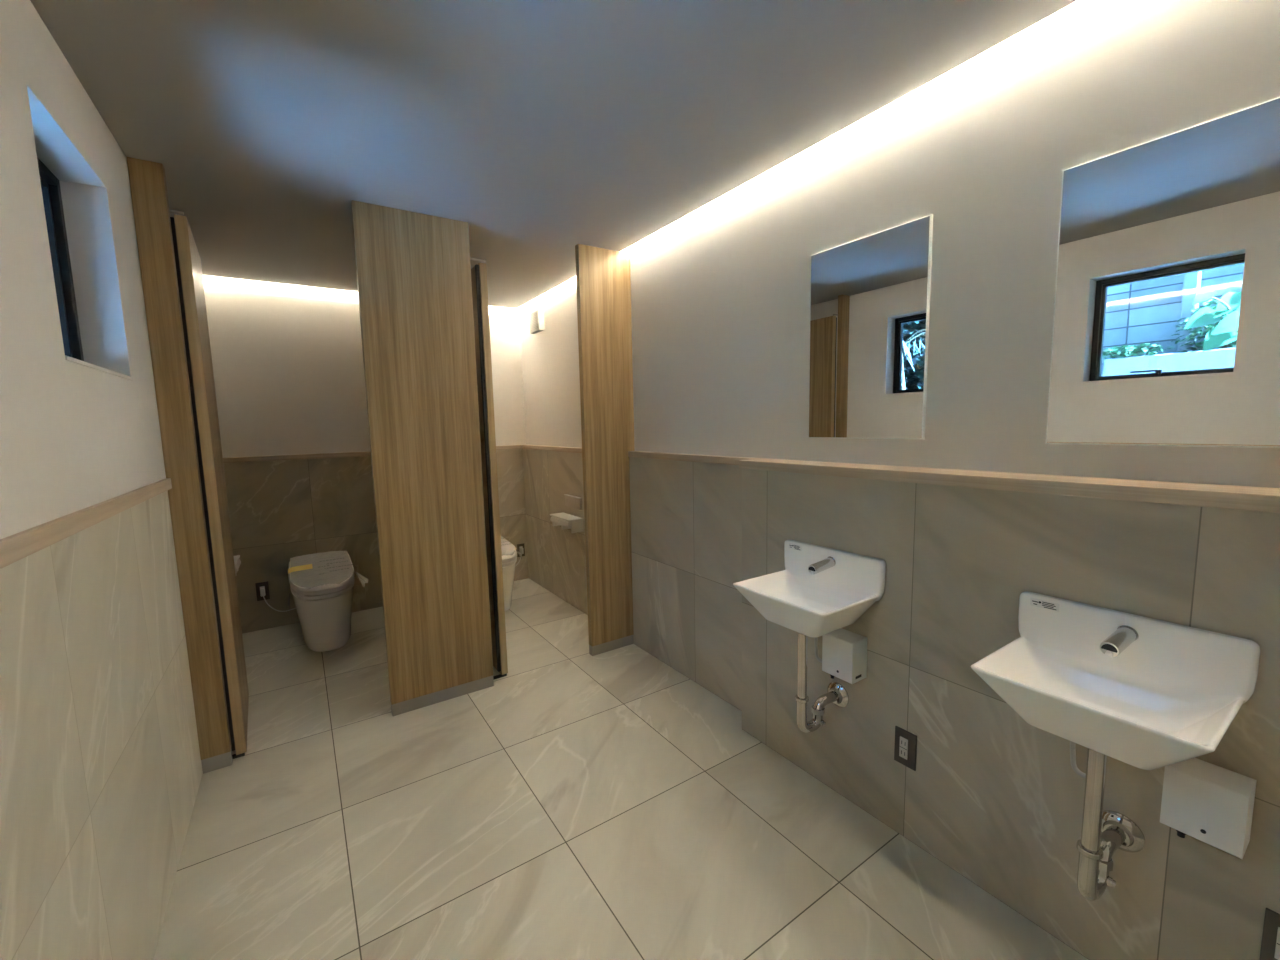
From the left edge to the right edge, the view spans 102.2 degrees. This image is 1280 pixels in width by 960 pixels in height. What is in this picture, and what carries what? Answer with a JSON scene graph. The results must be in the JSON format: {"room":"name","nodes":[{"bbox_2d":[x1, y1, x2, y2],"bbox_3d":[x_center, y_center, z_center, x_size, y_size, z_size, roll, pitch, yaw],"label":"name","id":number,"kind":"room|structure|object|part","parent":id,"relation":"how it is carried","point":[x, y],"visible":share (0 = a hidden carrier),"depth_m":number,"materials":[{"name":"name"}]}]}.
{"room":"public restroom","nodes":[
{"label":"public restroom","id":0,"kind":"room"},
{"bbox_2d":[0,0,202,959],"bbox_3d":[-1.354,0.021,1.125,0.189,2.740,5.565,-5,7,-33],"label":"wall","id":1,"kind":"structure","parent":0,"point":[101,772],"depth_m":1.15,"materials":[{"name":"white paint"}]},
{"bbox_2d":[37,157,132,380],"bbox_3d":[-1.520,-0.575,1.318,0.163,0.580,0.610,-5,7,-33],"label":"window","id":2,"kind":"structure","parent":1,"relation":"in","point":[50,184],"depth_m":1.52,"materials":[{"name":"black metal"}]},
{"bbox_3d":[-1.564,-0.571,1.286,0.029,0.526,0.554,-5,7,-33],"label":"sash","id":3,"kind":"part","parent":2,"relation":"part of","materials":[{"name":"black metal"}]},
{"bbox_3d":[-1.493,-0.295,1.381,0.094,0.010,0.580,-5,7,-33],"label":"sill","id":4,"kind":"part","parent":2,"relation":"part of","materials":[{"name":"white paint"}]},
{"bbox_2d":[0,478,171,568],"bbox_3d":[-0.780,0.154,0.460,0.016,0.040,3.606,-5,7,-33],"label":"trim","id":5,"kind":"structure","parent":1,"relation":"attached to","point":[13,548],"depth_m":1.06,"materials":[{"name":"brown wood"}]},
{"bbox_2d":[234,555,240,573],"bbox_3d":[-2.392,0.517,3.015,0.085,0.095,0.270,-5,7,-33],"label":"toilet roll holder","id":6,"kind":"object","parent":1,"relation":"attached to","point":[237,562],"visible":0.27,"depth_m":3.03,"materials":[{"name":"white plastic"}]},
{"bbox_2d":[234,555,239,565],"bbox_3d":[-2.394,0.476,3.010,0.082,0.012,0.270,-5,7,-33],"label":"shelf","id":7,"kind":"object","parent":6,"relation":"attached to","point":[236,558],"depth_m":3.05,"materials":[{"name":"white plastic"}]},
{"bbox_2d":[202,275,528,632],"bbox_3d":[-1.943,-0.281,4.000,2.420,2.740,0.143,-5,7,-33],"label":"wall","id":8,"kind":"structure","parent":0,"point":[288,365],"depth_m":3.63,"materials":[{"name":"white paint"}]},
{"bbox_2d":[255,581,269,600],"bbox_3d":[-2.603,0.767,3.564,0.072,0.126,0.009,-5,7,-33],"label":"power outlet","id":9,"kind":"object","parent":8,"relation":"attached to","point":[265,585],"visible":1,"depth_m":3.56,"materials":[{"name":"black plastic"}]},
{"bbox_2d":[223,445,521,462],"bbox_3d":[-1.898,-0.210,3.960,2.065,0.034,0.031,-5,7,-33],"label":"trim","id":10,"kind":"structure","parent":8,"relation":"attached to","point":[367,453],"depth_m":3.64,"materials":[{"name":"brown wood"}]},
{"bbox_2d":[517,543,524,556],"bbox_3d":[-1.056,0.624,4.588,0.067,0.115,0.009,-5,7,-33],"label":"power outlet","id":11,"kind":"object","parent":8,"relation":"attached to","point":[519,546],"visible":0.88,"depth_m":4.58,"materials":[{"name":"black plastic"}]},
{"bbox_2d":[30,0,1077,308],"bbox_3d":[-0.454,-1.289,1.605,2.420,0.280,5.605,-5,7,-33],"label":"ceiling","id":12,"kind":"structure","parent":0,"point":[547,128],"depth_m":1.55,"materials":[{"name":"grey paint"}]},
{"bbox_2d":[153,578,1087,959],"bbox_3d":[-0.382,1.234,1.892,2.183,0.120,5.565,-5,7,-33],"label":"floor","id":13,"kind":"structure","parent":0,"point":[577,804],"depth_m":1.73,"materials":[{"name":"tile"}]},
{"bbox_2d":[127,157,232,773],"bbox_3d":[-1.758,0.016,1.993,0.094,2.340,0.040,-5,7,-33],"label":"partition panel","id":14,"kind":"object","parent":13,"relation":"on","point":[147,179],"visible":1,"depth_m":1.97,"materials":[{"name":"brown wood"}]},
{"bbox_2d":[169,209,248,758],"bbox_3d":[-1.886,0.056,2.300,0.066,2.197,0.614,-5,7,-33],"label":"door","id":15,"kind":"structure","parent":14,"relation":"attached to","point":[187,258],"depth_m":2.10,"materials":[{"name":"brown wood"}]},
{"bbox_3d":[-1.733,1.149,2.118,0.092,0.060,0.036,-5,7,-33],"label":"kick plate","id":16,"kind":"part","parent":14,"relation":"part of","materials":[{"name":"grey metal"}]},
{"bbox_2d":[260,551,367,651],"bbox_3d":[-2.129,0.789,3.458,0.847,0.501,0.508,4,8,42],"label":"toilet","id":17,"kind":"object","parent":13,"relation":"on","point":[321,584],"visible":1,"depth_m":3.20,"materials":[{"name":"white ceramic"}]},
{"bbox_3d":[-2.500,0.829,3.608,0.238,0.187,0.026,-5,7,-29],"label":"power cord","id":18,"kind":"part","parent":17,"relation":"part of","materials":[{"name":"white plastic"}]},
{"bbox_3d":[-2.096,0.604,3.405,0.368,0.101,0.759,-5,7,-33],"label":"lid","id":19,"kind":"part","parent":17,"relation":"part of","materials":[{"name":"white plastic"}]},
{"bbox_3d":[-2.083,0.672,3.395,0.360,0.028,0.709,-5,7,-33],"label":"seat","id":20,"kind":"part","parent":17,"relation":"part of","materials":[{"name":"white plastic"}]},
{"bbox_3d":[-2.092,0.863,3.436,0.348,0.357,0.741,-5,7,-33],"label":"bowl","id":21,"kind":"part","parent":17,"relation":"part of","materials":[{"name":"white ceramic"}]},
{"bbox_2d":[320,558,352,573],"bbox_3d":[-2.022,0.567,3.431,0.198,0.024,0.280,-5,7,-33],"label":"print","id":22,"kind":"object","parent":17,"relation":"on","point":[339,565],"depth_m":3.43,"materials":[{"name":"grey"}]},
{"bbox_2d":[351,200,493,715],"bbox_3d":[-1.013,-0.055,2.486,0.491,2.340,0.040,-5,7,-33],"label":"partition panel","id":23,"kind":"object","parent":13,"relation":"on","point":[414,284],"visible":1,"depth_m":2.45,"materials":[{"name":"brown wood"}]},
{"bbox_3d":[-0.987,1.078,2.611,0.489,0.060,0.036,-5,7,-33],"label":"kick plate","id":24,"kind":"part","parent":23,"relation":"part of","materials":[{"name":"grey metal"}]},
{"bbox_2d":[470,258,507,679],"bbox_3d":[-0.959,-0.035,2.937,0.111,2.197,0.616,-5,7,-33],"label":"door","id":25,"kind":"structure","parent":23,"relation":"attached to","point":[479,271],"depth_m":2.72,"materials":[{"name":"brown wood"}]},
{"bbox_2d":[501,536,523,610],"bbox_3d":[-1.090,0.696,4.098,0.632,0.500,0.776,-5,7,-33],"label":"toilet","id":26,"kind":"object","parent":13,"relation":"on","point":[509,552],"visible":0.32,"depth_m":3.80,"materials":[{"name":"white ceramic"}]},
{"bbox_3d":[-1.186,0.777,4.035,0.348,0.357,0.741,-5,7,-33],"label":"bowl","id":27,"kind":"part","parent":26,"relation":"part of","materials":[{"name":"white ceramic"}]},
{"bbox_3d":[-1.177,0.585,3.994,0.360,0.028,0.709,-5,7,-33],"label":"seat","id":28,"kind":"part","parent":26,"relation":"part of","materials":[{"name":"white plastic"}]},
{"bbox_3d":[-1.190,0.518,4.005,0.368,0.101,0.759,-5,7,-33],"label":"lid","id":29,"kind":"part","parent":26,"relation":"part of","materials":[{"name":"white plastic"}]},
{"bbox_3d":[-1.159,0.705,4.495,0.314,0.187,0.026,-6,8,-37],"label":"power cord","id":30,"kind":"part","parent":26,"relation":"part of","materials":[{"name":"white plastic"}]},
{"bbox_2d":[575,244,634,655],"bbox_3d":[-0.181,-0.134,3.037,0.334,2.340,0.040,-5,7,-33],"label":"partition panel","id":31,"kind":"object","parent":13,"relation":"on","point":[603,276],"visible":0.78,"depth_m":3.00,"materials":[{"name":"brown wood"}]},
{"bbox_3d":[-0.155,0.999,3.161,0.332,0.060,0.036,-5,7,-33],"label":"kick plate","id":32,"kind":"part","parent":31,"relation":"part of","materials":[{"name":"grey metal"}]},
{"bbox_2d":[520,0,1279,959],"bbox_3d":[0.471,-0.152,2.333,0.262,2.740,5.565,-5,7,-33],"label":"wall","id":33,"kind":"structure","parent":0,"point":[721,293],"depth_m":1.53,"materials":[{"name":"white paint"}]},
{"bbox_2d":[529,309,543,333],"bbox_3d":[-0.823,-1.258,4.102,0.051,0.160,0.195,-5,7,-33],"label":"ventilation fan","id":34,"kind":"object","parent":33,"relation":"attached to","point":[536,318],"visible":1,"depth_m":4.04,"materials":[{"name":"white plastic"}]},
{"bbox_2d":[529,311,537,330],"bbox_3d":[-0.843,-1.256,4.089,0.004,0.129,0.155,-5,7,-33],"label":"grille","id":35,"kind":"object","parent":34,"relation":"attached to","point":[533,316],"depth_m":4.09,"materials":[{"name":"white plastic"}]},
{"bbox_2d":[550,512,583,532],"bbox_3d":[-0.538,0.310,3.762,0.118,0.095,0.330,-5,7,-33],"label":"toilet roll holder","id":36,"kind":"object","parent":33,"relation":"attached to","point":[576,524],"visible":1,"depth_m":3.67,"materials":[{"name":"white plastic"}]},
{"bbox_2d":[550,512,583,521],"bbox_3d":[-0.537,0.269,3.759,0.114,0.012,0.330,-5,7,-33],"label":"shelf","id":37,"kind":"object","parent":36,"relation":"attached to","point":[564,517],"depth_m":3.73,"materials":[{"name":"white plastic"}]},
{"bbox_2d":[564,494,581,509],"bbox_3d":[-0.487,0.159,3.752,0.022,0.086,0.244,-5,7,-33],"label":"panel","id":38,"kind":"object","parent":33,"relation":"attached to","point":[571,501],"visible":1,"depth_m":3.72,"materials":[{"name":"beige plastic"}]},
{"bbox_2d":[522,445,761,464],"bbox_3d":[-0.245,-0.184,3.386,0.049,0.034,2.759,-5,7,-33],"label":"trim","id":39,"kind":"structure","parent":33,"relation":"attached to","point":[729,460],"depth_m":2.74,"materials":[{"name":"brown wood"}]},
{"bbox_2d":[733,540,885,732],"bbox_3d":[0.562,0.567,1.779,0.307,0.629,0.405,-5,7,-33],"label":"washbasin","id":40,"kind":"object","parent":33,"relation":"attached to","point":[820,590],"visible":0.99,"depth_m":1.78,"materials":[{"name":"white ceramic"}]},
{"bbox_3d":[0.558,0.373,1.758,0.307,0.238,0.405,-5,7,-33],"label":"bowl","id":41,"kind":"part","parent":40,"relation":"part of","materials":[{"name":"white ceramic"}]},
{"bbox_3d":[0.631,0.295,1.790,0.105,0.049,0.039,-5,7,-30],"label":"spout","id":42,"kind":"part","parent":40,"relation":"part of","materials":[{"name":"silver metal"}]},
{"bbox_2d":[822,628,866,683],"bbox_3d":[0.702,0.610,1.777,0.083,0.159,0.118,-5,7,-33],"label":"control box","id":43,"kind":"object","parent":33,"relation":"attached to","point":[844,652],"visible":0.96,"depth_m":1.74,"materials":[{"name":"white plastic"}]},
{"bbox_2d":[809,214,932,439],"bbox_3d":[0.785,-0.493,1.818,0.012,0.694,0.449,-5,7,-33],"label":"wall mirror","id":44,"kind":"object","parent":33,"relation":"attached to","point":[870,305],"visible":1,"depth_m":1.78,"materials":[{"name":"silver metal"}]},
{"bbox_2d":[894,726,916,770],"bbox_3d":[0.850,0.860,1.657,0.009,0.118,0.070,-5,7,-33],"label":"power outlet","id":45,"kind":"object","parent":33,"relation":"attached to","point":[905,749],"visible":1,"depth_m":1.65,"materials":[{"name":"black plastic"}]},
{"bbox_2d":[899,736,907,759],"bbox_3d":[0.847,0.860,1.659,0.004,0.068,0.026,-5,7,-33],"label":"socket","id":46,"kind":"object","parent":45,"relation":"attached to","point":[903,740],"depth_m":1.66,"materials":[{"name":"beige plastic"}]},
{"bbox_2d":[739,458,1279,512],"bbox_3d":[1.194,0.029,1.149,0.150,0.034,2.575,-5,7,-33],"label":"trim","id":47,"kind":"structure","parent":33,"relation":"attached to","point":[1247,498],"depth_m":1.28,"materials":[{"name":"brown wood"}]},
{"bbox_2d":[971,591,1260,900],"bbox_3d":[0.994,0.628,1.136,0.307,0.629,0.405,-5,7,-33],"label":"washbasin","id":48,"kind":"object","parent":33,"relation":"attached to","point":[1145,693],"visible":1,"depth_m":1.13,"materials":[{"name":"white ceramic"}]},
{"bbox_2d":[1032,600,1055,609],"bbox_3d":[1.012,0.312,1.294,0.001,0.014,0.051,-5,7,-33],"label":"print","id":49,"kind":"object","parent":48,"relation":"on","point":[1036,604],"depth_m":1.29,"materials":[{"name":"grey paint"}]},
{"bbox_2d":[1105,651,1112,657],"bbox_3d":[1.020,0.378,1.124,0.015,0.015,0.012,-5,7,-33],"label":"outlet","id":50,"kind":"object","parent":48,"relation":"attached to","point":[1109,654],"depth_m":1.12,"materials":[{"name":"white plastic"}]},
{"bbox_3d":[0.989,0.434,1.114,0.307,0.238,0.405,-5,7,-33],"label":"bowl","id":51,"kind":"part","parent":48,"relation":"part of","materials":[{"name":"white ceramic"}]},
{"bbox_3d":[1.062,0.356,1.146,0.105,0.049,0.039,-5,7,-30],"label":"spout","id":52,"kind":"part","parent":48,"relation":"part of","materials":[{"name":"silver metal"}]},
{"bbox_2d":[1045,97,1279,447],"bbox_3d":[1.216,-0.427,1.176,0.012,0.700,0.448,-5,7,-33],"label":"wall mirror","id":53,"kind":"object","parent":33,"relation":"attached to","point":[1166,331],"visible":1,"depth_m":1.17,"materials":[{"name":"silver metal"}]},
{"bbox_2d":[1160,758,1256,858],"bbox_3d":[1.175,0.677,1.072,0.083,0.151,0.116,-5,7,-33],"label":"control box","id":54,"kind":"object","parent":33,"relation":"attached to","point":[1209,803],"visible":0.97,"depth_m":1.05,"materials":[{"name":"white plastic"}]},
{"bbox_2d":[1259,908,1279,959],"bbox_3d":[1.280,0.923,1.017,0.009,0.118,0.070,-5,7,-33],"label":"power outlet","id":55,"kind":"object","parent":33,"relation":"attached to","point":[1270,944],"visible":1,"depth_m":1.04,"materials":[{"name":"black plastic"}]},
{"bbox_2d":[1274,927,1279,959],"bbox_3d":[1.276,0.923,1.020,0.004,0.068,0.026,-5,7,-33],"label":"socket","id":56,"kind":"object","parent":55,"relation":"attached to","point":[1276,929],"depth_m":1.03,"materials":[{"name":"beige plastic"}]}
]}

